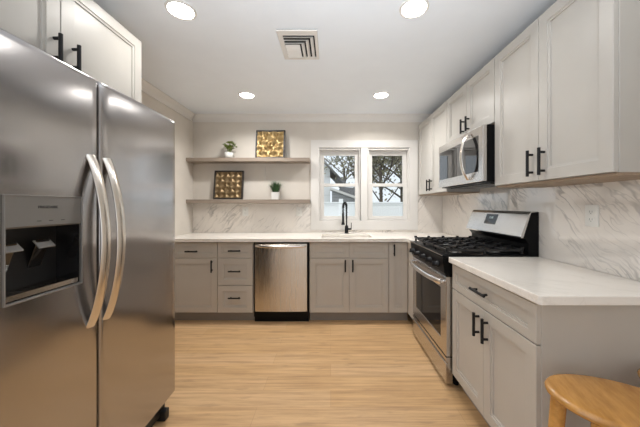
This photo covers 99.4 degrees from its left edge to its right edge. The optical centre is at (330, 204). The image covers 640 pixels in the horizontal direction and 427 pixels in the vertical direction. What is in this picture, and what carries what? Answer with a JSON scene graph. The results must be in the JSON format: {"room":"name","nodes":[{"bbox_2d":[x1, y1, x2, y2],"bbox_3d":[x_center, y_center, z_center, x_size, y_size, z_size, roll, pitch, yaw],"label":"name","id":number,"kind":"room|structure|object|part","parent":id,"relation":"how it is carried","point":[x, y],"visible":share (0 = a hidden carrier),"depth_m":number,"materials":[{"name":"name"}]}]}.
{"room":"kitchen","nodes":[
{"label":"kitchen","id":0,"kind":"room"},
{"bbox_2d":[141,91,192,235],"bbox_3d":[-1.860,0.051,0.164,0.140,2.440,7.008,0,0,0],"label":"wall","id":1,"kind":"structure","parent":0,"point":[183,126],"depth_m":3.25,"materials":[{"name":"beige paint"}]},
{"bbox_2d":[0,0,140,102],"bbox_3d":[-1.469,-0.777,1.194,0.640,0.496,1.027,0,0,0],"label":"upper cabinet","id":2,"kind":"object","parent":1,"relation":"attached to","point":[81,34],"visible":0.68,"depth_m":1.31,"materials":[{"name":"white paint"}]},
{"bbox_3d":[-1.197,-0.777,0.937,0.020,0.492,0.508,0,0,0],"label":"door","id":3,"kind":"part","parent":2,"relation":"part of","materials":[{"name":"white paint"}]},
{"bbox_3d":[-1.168,-0.674,1.163,0.037,0.120,0.016,0,0,0],"label":"handle","id":4,"kind":"part","parent":2,"relation":"part of","materials":[{"name":"black metal"}]},
{"bbox_3d":[-1.168,-0.674,1.248,0.037,0.120,0.016,0,0,0],"label":"handle","id":5,"kind":"part","parent":2,"relation":"part of","materials":[{"name":"black metal"}]},
{"bbox_3d":[-1.197,-0.777,1.449,0.020,0.492,0.509,0,0,0],"label":"door","id":6,"kind":"part","parent":2,"relation":"part of","materials":[{"name":"white paint"}]},
{"bbox_2d":[141,78,194,120],"bbox_3d":[-1.762,-1.123,2.594,0.055,0.092,1.757,0,0,0],"label":"trim","id":7,"kind":"structure","parent":1,"relation":"attached to","point":[147,88],"depth_m":2.88,"materials":[{"name":"white paint"}]},
{"bbox_2d":[193,122,421,220],"bbox_3d":[-0.167,0.051,3.598,3.246,2.440,0.140,0,0,0],"label":"wall","id":8,"kind":"structure","parent":0,"point":[208,137],"depth_m":3.53,"materials":[{"name":"beige paint"}]},
{"bbox_2d":[186,158,309,163],"bbox_3d":[-1.026,-0.562,3.438,1.526,0.046,0.180,0,0,0],"label":"floating shelf","id":9,"kind":"object","parent":8,"relation":"attached to","point":[191,160],"visible":1,"depth_m":3.35,"materials":[{"name":"brown wood"}]},
{"bbox_2d":[222,141,236,157],"bbox_3d":[-1.273,-0.696,3.430,0.191,0.221,0.192,0,0,0],"label":"potted plant","id":10,"kind":"object","parent":9,"relation":"on","point":[229,154],"visible":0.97,"depth_m":3.39,"materials":[{"name":"green plant"}]},
{"bbox_3d":[-1.285,-0.623,3.428,0.120,0.075,0.120,0,0,0],"label":"pot","id":11,"kind":"part","parent":10,"relation":"part of","materials":[{"name":"white ceramic"}]},
{"bbox_2d":[255,130,285,157],"bbox_3d":[-0.766,-0.770,3.449,0.372,0.372,0.088,0,0,0],"label":"wall art","id":12,"kind":"object","parent":9,"relation":"on","point":[269,143],"visible":1,"depth_m":3.44,"materials":[{"name":"brown metal"}]},
{"bbox_2d":[186,199,309,202],"bbox_3d":[-1.026,-0.044,3.438,1.526,0.049,0.180,0,0,0],"label":"floating shelf","id":13,"kind":"object","parent":8,"relation":"attached to","point":[187,200],"visible":1,"depth_m":3.35,"materials":[{"name":"brown wood"}]},
{"bbox_2d":[213,171,243,198],"bbox_3d":[-1.296,-0.254,3.449,0.372,0.372,0.088,0,0,0],"label":"wall art","id":14,"kind":"object","parent":13,"relation":"on","point":[227,184],"visible":0.99,"depth_m":3.44,"materials":[{"name":"brown metal"}]},
{"bbox_2d":[265,181,284,198],"bbox_3d":[-0.692,-0.191,3.431,0.370,0.243,0.336,0,0,43],"label":"potted plant","id":15,"kind":"object","parent":13,"relation":"on","point":[275,194],"visible":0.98,"depth_m":3.38,"materials":[{"name":"white ceramic"}]},
{"bbox_3d":[-0.697,-0.116,3.428,0.092,0.092,0.092,0,0,0],"label":"pot","id":16,"kind":"part","parent":15,"relation":"part of","materials":[{"name":"white ceramic"}]},
{"bbox_2d":[193,204,310,232],"bbox_3d":[-1.024,0.169,3.521,1.529,0.374,0.010,0,0,0],"label":"backsplash","id":17,"kind":"structure","parent":8,"relation":"attached to","point":[207,218],"depth_m":3.52,"materials":[{"name":"stone"}]},
{"bbox_2d":[242,207,247,215],"bbox_3d":[-1.105,0.084,3.513,0.078,0.120,0.009,0,0,0],"label":"wall outlet","id":18,"kind":"object","parent":17,"relation":"attached to","point":[244,209],"visible":1,"depth_m":3.51,"materials":[{"name":"white plastic"}]},
{"bbox_2d":[296,207,301,215],"bbox_3d":[-0.407,0.084,3.513,0.078,0.120,0.009,0,0,0],"label":"wall outlet","id":19,"kind":"object","parent":17,"relation":"attached to","point":[298,209],"visible":1,"depth_m":3.51,"materials":[{"name":"white plastic"}]},
{"bbox_2d":[192,114,430,121],"bbox_3d":[-0.167,-1.123,3.501,3.246,0.092,0.055,0,0,0],"label":"trim","id":20,"kind":"structure","parent":8,"relation":"attached to","point":[197,117],"depth_m":3.50,"materials":[{"name":"white paint"}]},
{"bbox_2d":[311,140,417,229],"bbox_3d":[0.434,-0.258,3.577,1.386,1.164,0.142,0,0,0],"label":"window","id":21,"kind":"structure","parent":8,"relation":"in","point":[408,149],"depth_m":3.51,"materials":[{"name":"white paint"}]},
{"bbox_3d":[0.116,-0.480,3.620,0.512,0.474,0.034,0,0,0],"label":"sash","id":22,"kind":"part","parent":21,"relation":"part of","materials":[{"name":"white paint"}]},
{"bbox_3d":[0.116,-0.047,3.580,0.512,0.472,0.034,0,0,0],"label":"sash","id":23,"kind":"part","parent":21,"relation":"part of","materials":[{"name":"white paint"}]},
{"bbox_3d":[0.752,-0.480,3.620,0.507,0.474,0.034,0,0,0],"label":"sash","id":24,"kind":"part","parent":21,"relation":"part of","materials":[{"name":"white paint"}]},
{"bbox_3d":[0.752,-0.047,3.580,0.507,0.472,0.034,0,0,0],"label":"sash","id":25,"kind":"part","parent":21,"relation":"part of","materials":[{"name":"white paint"}]},
{"bbox_2d":[311,230,417,231],"bbox_3d":[0.434,0.341,3.523,1.386,0.032,0.010,0,0,0],"label":"backsplash","id":26,"kind":"structure","parent":8,"relation":"attached to","point":[311,230],"depth_m":3.52,"materials":[{"name":"stone"}]},
{"bbox_2d":[418,195,441,231],"bbox_3d":[1.287,0.115,3.523,0.317,0.484,0.010,0,0,0],"label":"backsplash","id":27,"kind":"structure","parent":8,"relation":"attached to","point":[429,207],"depth_m":3.52,"materials":[{"name":"stone"}]},
{"bbox_2d":[152,313,488,426],"bbox_3d":[-0.167,1.331,0.164,3.526,0.120,7.008,0,0,0],"label":"floor","id":28,"kind":"structure","parent":0,"point":[229,373],"depth_m":1.98,"materials":[{"name":"brown wood"}]},
{"bbox_2d":[0,28,174,426],"bbox_3d":[-1.307,0.379,1.181,0.866,1.784,0.950,0,0,0],"label":"refrigerator","id":29,"kind":"object","parent":28,"relation":"on","point":[87,168],"visible":1,"depth_m":1.02,"materials":[{"name":"grey metal"}]},
{"bbox_3d":[-0.989,0.133,0.834,0.025,0.027,0.060,0,0,0],"label":"paddle plate","id":30,"kind":"part","parent":29,"relation":"part of","materials":[{"name":"grey plastic"}]},
{"bbox_3d":[-0.985,0.022,0.901,0.091,0.098,0.238,0,0,0],"label":"control panel","id":31,"kind":"part","parent":29,"relation":"part of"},
{"bbox_3d":[-0.989,0.133,0.937,0.025,0.027,0.054,0,0,0],"label":"paddle plate","id":32,"kind":"part","parent":29,"relation":"part of","materials":[{"name":"grey plastic"}]},
{"bbox_3d":[-0.978,0.309,0.906,0.075,1.644,0.400,0,0,0],"label":"freezer door","id":33,"kind":"part","parent":29,"relation":"part of","materials":[{"name":"silver metal"}]},
{"bbox_3d":[-0.915,0.141,1.068,0.081,0.678,0.043,0,0,0],"label":"handle","id":34,"kind":"part","parent":29,"relation":"part of","materials":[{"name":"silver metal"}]},
{"bbox_3d":[-0.915,0.141,1.146,0.081,0.678,0.043,0,0,0],"label":"handle","id":35,"kind":"part","parent":29,"relation":"part of","materials":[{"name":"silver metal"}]},
{"bbox_3d":[-0.978,0.309,1.385,0.075,1.644,0.541,0,0,0],"label":"door","id":36,"kind":"part","parent":29,"relation":"part of","materials":[{"name":"silver metal"}]},
{"bbox_2d":[175,242,219,319],"bbox_3d":[-1.504,0.833,3.199,0.569,0.876,0.638,0,0,0],"label":"base cabinet","id":37,"kind":"object","parent":28,"relation":"on","point":[196,263],"visible":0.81,"depth_m":2.93,"materials":[{"name":"beige paint"}]},
{"bbox_3d":[-1.504,0.486,2.928,0.563,0.162,0.020,0,0,0],"label":"drawer","id":38,"kind":"part","parent":37,"relation":"part of","materials":[{"name":"beige paint"}]},
{"bbox_3d":[-1.504,0.866,2.928,0.563,0.585,0.020,0,0,0],"label":"door","id":39,"kind":"part","parent":37,"relation":"part of","materials":[{"name":"beige paint"}]},
{"bbox_2d":[175,232,455,243],"bbox_3d":[-0.167,0.376,3.087,3.244,0.038,0.879,0,0,0],"label":"countertop","id":40,"kind":"structure","parent":37,"relation":"on","point":[313,236],"depth_m":3.03,"materials":[{"name":"white stone"}]},
{"bbox_2d":[341,202,351,233],"bbox_3d":[0.189,0.156,3.399,0.153,0.400,0.075,0,0,-36],"label":"kitchen faucet","id":41,"kind":"object","parent":40,"relation":"on","point":[344,203],"visible":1,"depth_m":3.40,"materials":[{"name":"black metal"}]},
{"bbox_2d":[218,242,254,319],"bbox_3d":[-1.028,0.833,3.199,0.382,0.876,0.638,0,0,0],"label":"base cabinet","id":42,"kind":"object","parent":28,"relation":"on","point":[235,259],"visible":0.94,"depth_m":2.92,"materials":[{"name":"beige paint"}]},
{"bbox_3d":[-1.028,1.012,2.928,0.376,0.291,0.020,0,0,0],"label":"drawer","id":43,"kind":"part","parent":42,"relation":"part of","materials":[{"name":"beige paint"}]},
{"bbox_3d":[-1.028,0.717,2.928,0.376,0.288,0.020,0,0,0],"label":"drawer","id":44,"kind":"part","parent":42,"relation":"part of","materials":[{"name":"beige paint"}]},
{"bbox_3d":[-1.028,0.486,2.928,0.376,0.162,0.020,0,0,0],"label":"drawer","id":45,"kind":"part","parent":42,"relation":"part of","materials":[{"name":"beige paint"}]},
{"bbox_2d":[254,242,309,320],"bbox_3d":[-0.533,0.835,3.174,0.596,0.872,0.636,0,0,0],"label":"dishwasher","id":46,"kind":"object","parent":28,"relation":"on","point":[281,269],"visible":0.99,"depth_m":2.90,"materials":[{"name":"silver metal"}]},
{"bbox_3d":[-0.533,0.445,2.881,0.544,0.032,0.049,0,0,0],"label":"handle","id":47,"kind":"part","parent":46,"relation":"part of","materials":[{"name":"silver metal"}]},
{"bbox_3d":[-0.533,1.208,2.974,0.592,0.125,0.025,0,0,0],"label":"toe panel","id":48,"kind":"part","parent":46,"relation":"part of","materials":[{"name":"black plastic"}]},
{"bbox_2d":[310,242,387,319],"bbox_3d":[0.198,0.833,3.199,0.854,0.876,0.638,0,0,0],"label":"base cabinet","id":49,"kind":"object","parent":28,"relation":"on","point":[349,280],"visible":0.96,"depth_m":2.93,"materials":[{"name":"beige paint"}]},
{"bbox_3d":[-0.015,0.486,2.928,0.422,0.162,0.020,0,0,0],"label":"drawer","id":50,"kind":"part","parent":49,"relation":"part of","materials":[{"name":"beige paint"}]},
{"bbox_3d":[-0.015,0.866,2.928,0.422,0.585,0.020,0,0,0],"label":"door","id":51,"kind":"part","parent":49,"relation":"part of","materials":[{"name":"beige paint"}]},
{"bbox_3d":[0.410,0.486,2.928,0.422,0.162,0.020,0,0,0],"label":"drawer","id":52,"kind":"part","parent":49,"relation":"part of","materials":[{"name":"beige paint"}]},
{"bbox_3d":[0.410,0.866,2.928,0.422,0.585,0.020,0,0,0],"label":"door","id":53,"kind":"part","parent":49,"relation":"part of","materials":[{"name":"beige paint"}]},
{"bbox_2d":[387,242,413,319],"bbox_3d":[0.735,0.833,3.084,0.220,0.876,0.868,0,0,0],"label":"base cabinet","id":54,"kind":"object","parent":28,"relation":"on","point":[400,271],"visible":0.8,"depth_m":2.92,"materials":[{"name":"beige paint"}]},
{"bbox_3d":[0.727,0.781,2.928,0.199,0.753,0.020,0,0,0],"label":"door","id":55,"kind":"part","parent":54,"relation":"part of","materials":[{"name":"beige paint"}]},
{"bbox_2d":[409,210,538,384],"bbox_3d":[1.083,0.658,2.261,0.721,1.226,0.764,0,0,0],"label":"gas range","id":56,"kind":"object","parent":28,"relation":"on","point":[495,233],"visible":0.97,"depth_m":2.07,"materials":[{"name":"silver metal"}]},
{"bbox_3d":[0.761,0.541,2.261,0.076,0.044,0.716,0,0,0],"label":"handle","id":57,"kind":"part","parent":56,"relation":"part of","materials":[{"name":"silver metal"}]},
{"bbox_3d":[0.762,0.427,2.120,0.044,0.047,0.048,6,0,0],"label":"knob","id":58,"kind":"part","parent":56,"relation":"part of","materials":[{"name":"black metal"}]},
{"bbox_3d":[0.812,0.432,2.261,0.065,0.130,0.760,0,0,0],"label":"control panel","id":59,"kind":"part","parent":56,"relation":"part of","materials":[{"name":"black metal"}]},
{"bbox_3d":[0.822,0.776,2.261,0.044,0.550,0.760,0,0,0],"label":"oven door","id":60,"kind":"part","parent":56,"relation":"part of","materials":[{"name":"silver metal"}]},
{"bbox_3d":[0.823,1.150,2.261,0.045,0.182,0.760,0,0,0],"label":"drawer","id":61,"kind":"part","parent":56,"relation":"part of","materials":[{"name":"silver metal"}]},
{"bbox_3d":[0.762,0.427,1.978,0.044,0.047,0.048,6,0,0],"label":"knob","id":62,"kind":"part","parent":56,"relation":"part of","materials":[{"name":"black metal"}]},
{"bbox_2d":[410,241,529,257],"bbox_3d":[1.079,0.356,2.261,0.612,0.018,0.764,0,0,0],"label":"cooktop","id":63,"kind":"object","parent":56,"relation":"in","point":[434,251],"depth_m":1.94,"materials":[{"name":"black metal"}]},
{"bbox_3d":[1.379,0.138,2.261,0.122,0.186,0.758,0,0,0],"label":"backguard panel","id":64,"kind":"part","parent":56,"relation":"part of","materials":[{"name":"silver metal"}]},
{"bbox_2d":[452,264,639,426],"bbox_3d":[1.115,0.833,1.483,0.636,0.876,0.766,0,0,0],"label":"base cabinet","id":65,"kind":"object","parent":28,"relation":"on","point":[505,344],"visible":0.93,"depth_m":1.18,"materials":[{"name":"beige paint"}]},
{"bbox_3d":[0.845,0.866,1.674,0.020,0.585,0.378,0,0,0],"label":"door","id":66,"kind":"part","parent":65,"relation":"part of","materials":[{"name":"beige paint"}]},
{"bbox_3d":[0.816,0.671,1.528,0.037,0.130,0.016,0,0,0],"label":"handle","id":67,"kind":"part","parent":65,"relation":"part of","materials":[{"name":"black metal"}]},
{"bbox_3d":[0.816,0.481,1.498,0.037,0.016,0.145,0,0,0],"label":"handle","id":68,"kind":"part","parent":65,"relation":"part of","materials":[{"name":"black metal"}]},
{"bbox_3d":[0.816,0.671,1.443,0.037,0.130,0.016,0,0,0],"label":"handle","id":69,"kind":"part","parent":65,"relation":"part of","materials":[{"name":"black metal"}]},
{"bbox_3d":[0.845,0.486,1.483,0.020,0.162,0.760,0,0,0],"label":"drawer","id":70,"kind":"part","parent":65,"relation":"part of","materials":[{"name":"beige paint"}]},
{"bbox_3d":[0.845,0.866,1.292,0.020,0.585,0.378,0,0,0],"label":"door","id":71,"kind":"part","parent":65,"relation":"part of","materials":[{"name":"beige paint"}]},
{"bbox_2d":[449,257,639,304],"bbox_3d":[1.128,0.376,1.465,0.634,0.038,0.806,0,0,0],"label":"countertop","id":72,"kind":"structure","parent":65,"relation":"on","point":[539,280],"depth_m":1.28,"materials":[{"name":"white stone"}]},
{"bbox_2d":[544,373,639,426],"bbox_3d":[0.922,0.948,0.878,0.350,0.648,0.305,0,0,-12],"label":"bar stool","id":73,"kind":"object","parent":28,"relation":"on","point":[602,402],"visible":1,"depth_m":0.89,"materials":[{"name":"brown wood"}]},
{"bbox_3d":[0.768,0.964,0.936,0.079,0.617,0.045,0,0,18],"label":"leg","id":74,"kind":"part","parent":73,"relation":"part of","materials":[{"name":"brown wood"}]},
{"bbox_2d":[93,0,556,113],"bbox_3d":[-0.167,-1.229,0.164,3.526,0.120,7.008,0,0,0],"label":"ceiling","id":75,"kind":"structure","parent":0,"point":[367,48],"depth_m":2.03,"materials":[{"name":"white paint"}]},
{"bbox_2d":[164,0,196,20],"bbox_3d":[-0.897,-1.164,1.625,0.172,0.010,0.172,0,0,0],"label":"recessed light","id":76,"kind":"object","parent":75,"relation":"in","point":[179,8],"visible":1,"depth_m":1.61,"materials":[{"name":"white paint"}]},
{"bbox_2d":[238,92,254,98],"bbox_3d":[-0.890,-1.164,2.880,0.172,0.010,0.172,0,0,0],"label":"recessed light","id":77,"kind":"object","parent":75,"relation":"in","point":[248,95],"visible":1,"depth_m":2.88,"materials":[{"name":"white paint"}]},
{"bbox_2d":[276,29,318,59],"bbox_3d":[-0.228,-1.161,1.980,0.275,0.016,0.360,0,0,0],"label":"ceiling vent","id":78,"kind":"object","parent":75,"relation":"in","point":[296,44],"visible":1,"depth_m":1.95,"materials":[{"name":"white metal"}]},
{"bbox_2d":[373,92,388,98],"bbox_3d":[0.535,-1.164,2.880,0.172,0.010,0.172,0,0,0],"label":"recessed light","id":79,"kind":"object","parent":75,"relation":"in","point":[379,95],"visible":1,"depth_m":2.88,"materials":[{"name":"white paint"}]},
{"bbox_2d":[399,0,428,18],"bbox_3d":[0.494,-1.164,1.608,0.172,0.010,0.172,0,0,0],"label":"recessed light","id":80,"kind":"object","parent":75,"relation":"in","point":[410,8],"visible":1,"depth_m":1.61,"materials":[{"name":"white paint"}]},
{"bbox_2d":[480,187,636,280],"bbox_3d":[1.526,0.051,0.164,0.140,2.440,7.008,0,0,0],"label":"wall","id":81,"kind":"structure","parent":0,"point":[491,188],"depth_m":2.37,"materials":[{"name":"beige paint"}]},
{"bbox_2d":[418,100,479,195],"bbox_3d":[1.274,-0.572,3.071,0.361,0.906,0.858,0,0,0],"label":"upper cabinet","id":82,"kind":"object","parent":81,"relation":"attached to","point":[432,132],"visible":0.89,"depth_m":3.01,"materials":[{"name":"white paint"}]},
{"bbox_3d":[1.141,-0.578,3.285,0.020,0.890,0.424,0,0,0],"label":"door","id":83,"kind":"part","parent":82,"relation":"part of","materials":[{"name":"white paint"}]},
{"bbox_3d":[1.141,-0.578,2.857,0.020,0.890,0.424,0,0,0],"label":"door","id":84,"kind":"part","parent":82,"relation":"part of","materials":[{"name":"white paint"}]},
{"bbox_3d":[1.299,-0.125,3.071,0.312,0.012,0.856,0,0,0],"label":"panel","id":85,"kind":"part","parent":82,"relation":"part of","materials":[{"name":"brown wood"}]},
{"bbox_2d":[447,57,494,142],"bbox_3d":[1.274,-0.793,2.258,0.361,0.463,0.766,0,0,0],"label":"upper cabinet","id":86,"kind":"object","parent":81,"relation":"attached to","point":[472,106],"visible":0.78,"depth_m":2.17,"materials":[{"name":"white paint"}]},
{"bbox_3d":[1.141,-0.799,2.449,0.020,0.447,0.378,0,0,0],"label":"door","id":87,"kind":"part","parent":86,"relation":"part of","materials":[{"name":"white paint"}]},
{"bbox_3d":[1.112,-0.664,2.300,0.037,0.120,0.016,0,0,0],"label":"handle","id":88,"kind":"part","parent":86,"relation":"part of","materials":[{"name":"black metal"}]},
{"bbox_3d":[1.112,-0.664,2.216,0.037,0.120,0.016,0,0,0],"label":"handle","id":89,"kind":"part","parent":86,"relation":"part of","materials":[{"name":"black metal"}]},
{"bbox_2d":[439,124,495,188],"bbox_3d":[1.215,-0.354,2.259,0.466,0.410,0.762,0,0,0],"label":"microwave","id":90,"kind":"object","parent":86,"relation":"attached to","point":[467,161],"visible":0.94,"depth_m":2.05,"materials":[{"name":"silver metal"}]},
{"bbox_3d":[1.017,-0.363,2.064,0.070,0.355,0.036,0,0,0],"label":"handle","id":91,"kind":"part","parent":90,"relation":"part of","materials":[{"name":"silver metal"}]},
{"bbox_3d":[1.141,-0.799,2.067,0.020,0.447,0.378,0,0,0],"label":"door","id":92,"kind":"part","parent":86,"relation":"part of","materials":[{"name":"white paint"}]},
{"bbox_2d":[442,180,639,280],"bbox_3d":[1.451,0.115,2.289,0.010,0.484,2.454,0,0,0],"label":"backsplash","id":93,"kind":"structure","parent":81,"relation":"attached to","point":[612,247],"depth_m":1.60,"materials":[{"name":"stone"}]},
{"bbox_2d":[585,205,598,226],"bbox_3d":[1.441,0.059,1.498,0.009,0.120,0.078,0,0,0],"label":"wall outlet","id":94,"kind":"object","parent":93,"relation":"attached to","point":[591,211],"visible":1,"depth_m":1.49,"materials":[{"name":"white plastic"}]},
{"bbox_2d":[588,217,593,221],"bbox_3d":[1.438,0.080,1.498,0.003,0.030,0.034,0,0,0],"label":"receptacle","id":95,"kind":"object","parent":94,"relation":"attached to","point":[590,219],"depth_m":1.50,"materials":[{"name":"white plastic"}]},
{"bbox_2d":[588,209,593,214],"bbox_3d":[1.438,0.038,1.498,0.003,0.030,0.034,0,0,0],"label":"receptacle","id":96,"kind":"object","parent":94,"relation":"attached to","point":[590,211],"depth_m":1.50,"materials":[{"name":"white plastic"}]},
{"bbox_2d":[495,0,639,187],"bbox_3d":[1.274,-0.572,1.478,0.361,0.906,0.792,0,0,0],"label":"upper cabinet","id":97,"kind":"object","parent":81,"relation":"attached to","point":[567,87],"visible":1,"depth_m":1.29,"materials":[{"name":"white paint"}]},
{"bbox_3d":[1.141,-0.578,1.675,0.020,0.890,0.392,0,0,0],"label":"door","id":98,"kind":"part","parent":97,"relation":"part of","materials":[{"name":"white paint"}]},
{"bbox_3d":[1.112,-0.232,1.520,0.037,0.145,0.016,0,0,0],"label":"handle","id":99,"kind":"part","parent":97,"relation":"part of","materials":[{"name":"black metal"}]},
{"bbox_3d":[1.112,-0.232,1.436,0.037,0.145,0.016,0,0,0],"label":"handle","id":100,"kind":"part","parent":97,"relation":"part of","materials":[{"name":"black metal"}]},
{"bbox_3d":[1.299,-0.125,1.478,0.312,0.012,0.790,0,0,0],"label":"panel","id":101,"kind":"part","parent":97,"relation":"part of","materials":[{"name":"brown wood"}]},
{"bbox_3d":[1.141,-0.578,1.281,0.020,0.890,0.392,0,0,0],"label":"door","id":102,"kind":"part","parent":97,"relation":"part of","materials":[{"name":"white paint"}]},
{"label":"outside","id":103,"kind":"structure","parent":0,"visible":0},
{"bbox_3d":[0.000,1.821,31.844,60.000,0.100,56.312,0,0,0],"label":"ground","id":104,"kind":"structure","parent":103,"visible":0},
{"bbox_2d":[324,161,354,201],"bbox_3d":[-0.280,-0.911,14.725,4.298,4.885,4.950,0,0,0],"label":"house","id":105,"kind":"structure","parent":104,"relation":"on","point":[343,193],"depth_m":13.40,"materials":[{"name":"white plastic"}]},
{"bbox_2d":[324,156,377,187],"bbox_3d":[0.870,-3.514,22.778,6.725,10.574,8.359,0,0,39],"label":"bare tree","id":106,"kind":"object","parent":104,"relation":"on","point":[326,161],"visible":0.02,"depth_m":22.04,"materials":[{"name":"brown plant"}]},
{"bbox_2d":[324,199,402,215],"bbox_3d":[1.300,0.796,8.000,14.120,1.950,0.120,0,0,0],"label":"vinyl fence","id":107,"kind":"object","parent":104,"relation":"on","point":[330,208],"visible":0.07,"depth_m":7.98,"materials":[{"name":"white plastic"}]},
{"bbox_3d":[0.300,0.796,8.000,0.120,1.950,0.120,0,0,0],"label":"post","id":108,"kind":"part","parent":107,"relation":"part of","materials":[{"name":"white plastic"}]},
{"bbox_3d":[1.300,0.251,8.000,13.880,0.680,0.070,0,0,0],"label":"rail","id":109,"kind":"part","parent":107,"relation":"part of","materials":[{"name":"white plastic"}]},
{"bbox_3d":[1.300,0.846,8.000,13.880,1.750,0.040,0,0,0],"label":"panel","id":110,"kind":"part","parent":107,"relation":"part of","materials":[{"name":"white plastic"}]},
{"bbox_2d":[324,156,402,201],"bbox_3d":[1.999,-1.878,10.649,6.186,7.302,5.604,0,0,0],"label":"evergreen tree","id":111,"kind":"object","parent":104,"relation":"on","point":[336,160],"visible":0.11,"depth_m":11.00,"materials":[{"name":"green plant"}]},
{"bbox_2d":[342,156,402,201],"bbox_3d":[4.319,-2.321,15.983,8.138,8.190,5.782,0,0,29],"label":"evergreen tree","id":112,"kind":"object","parent":104,"relation":"on","point":[375,178],"visible":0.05,"depth_m":16.35,"materials":[{"name":"green plant"}]}
]}

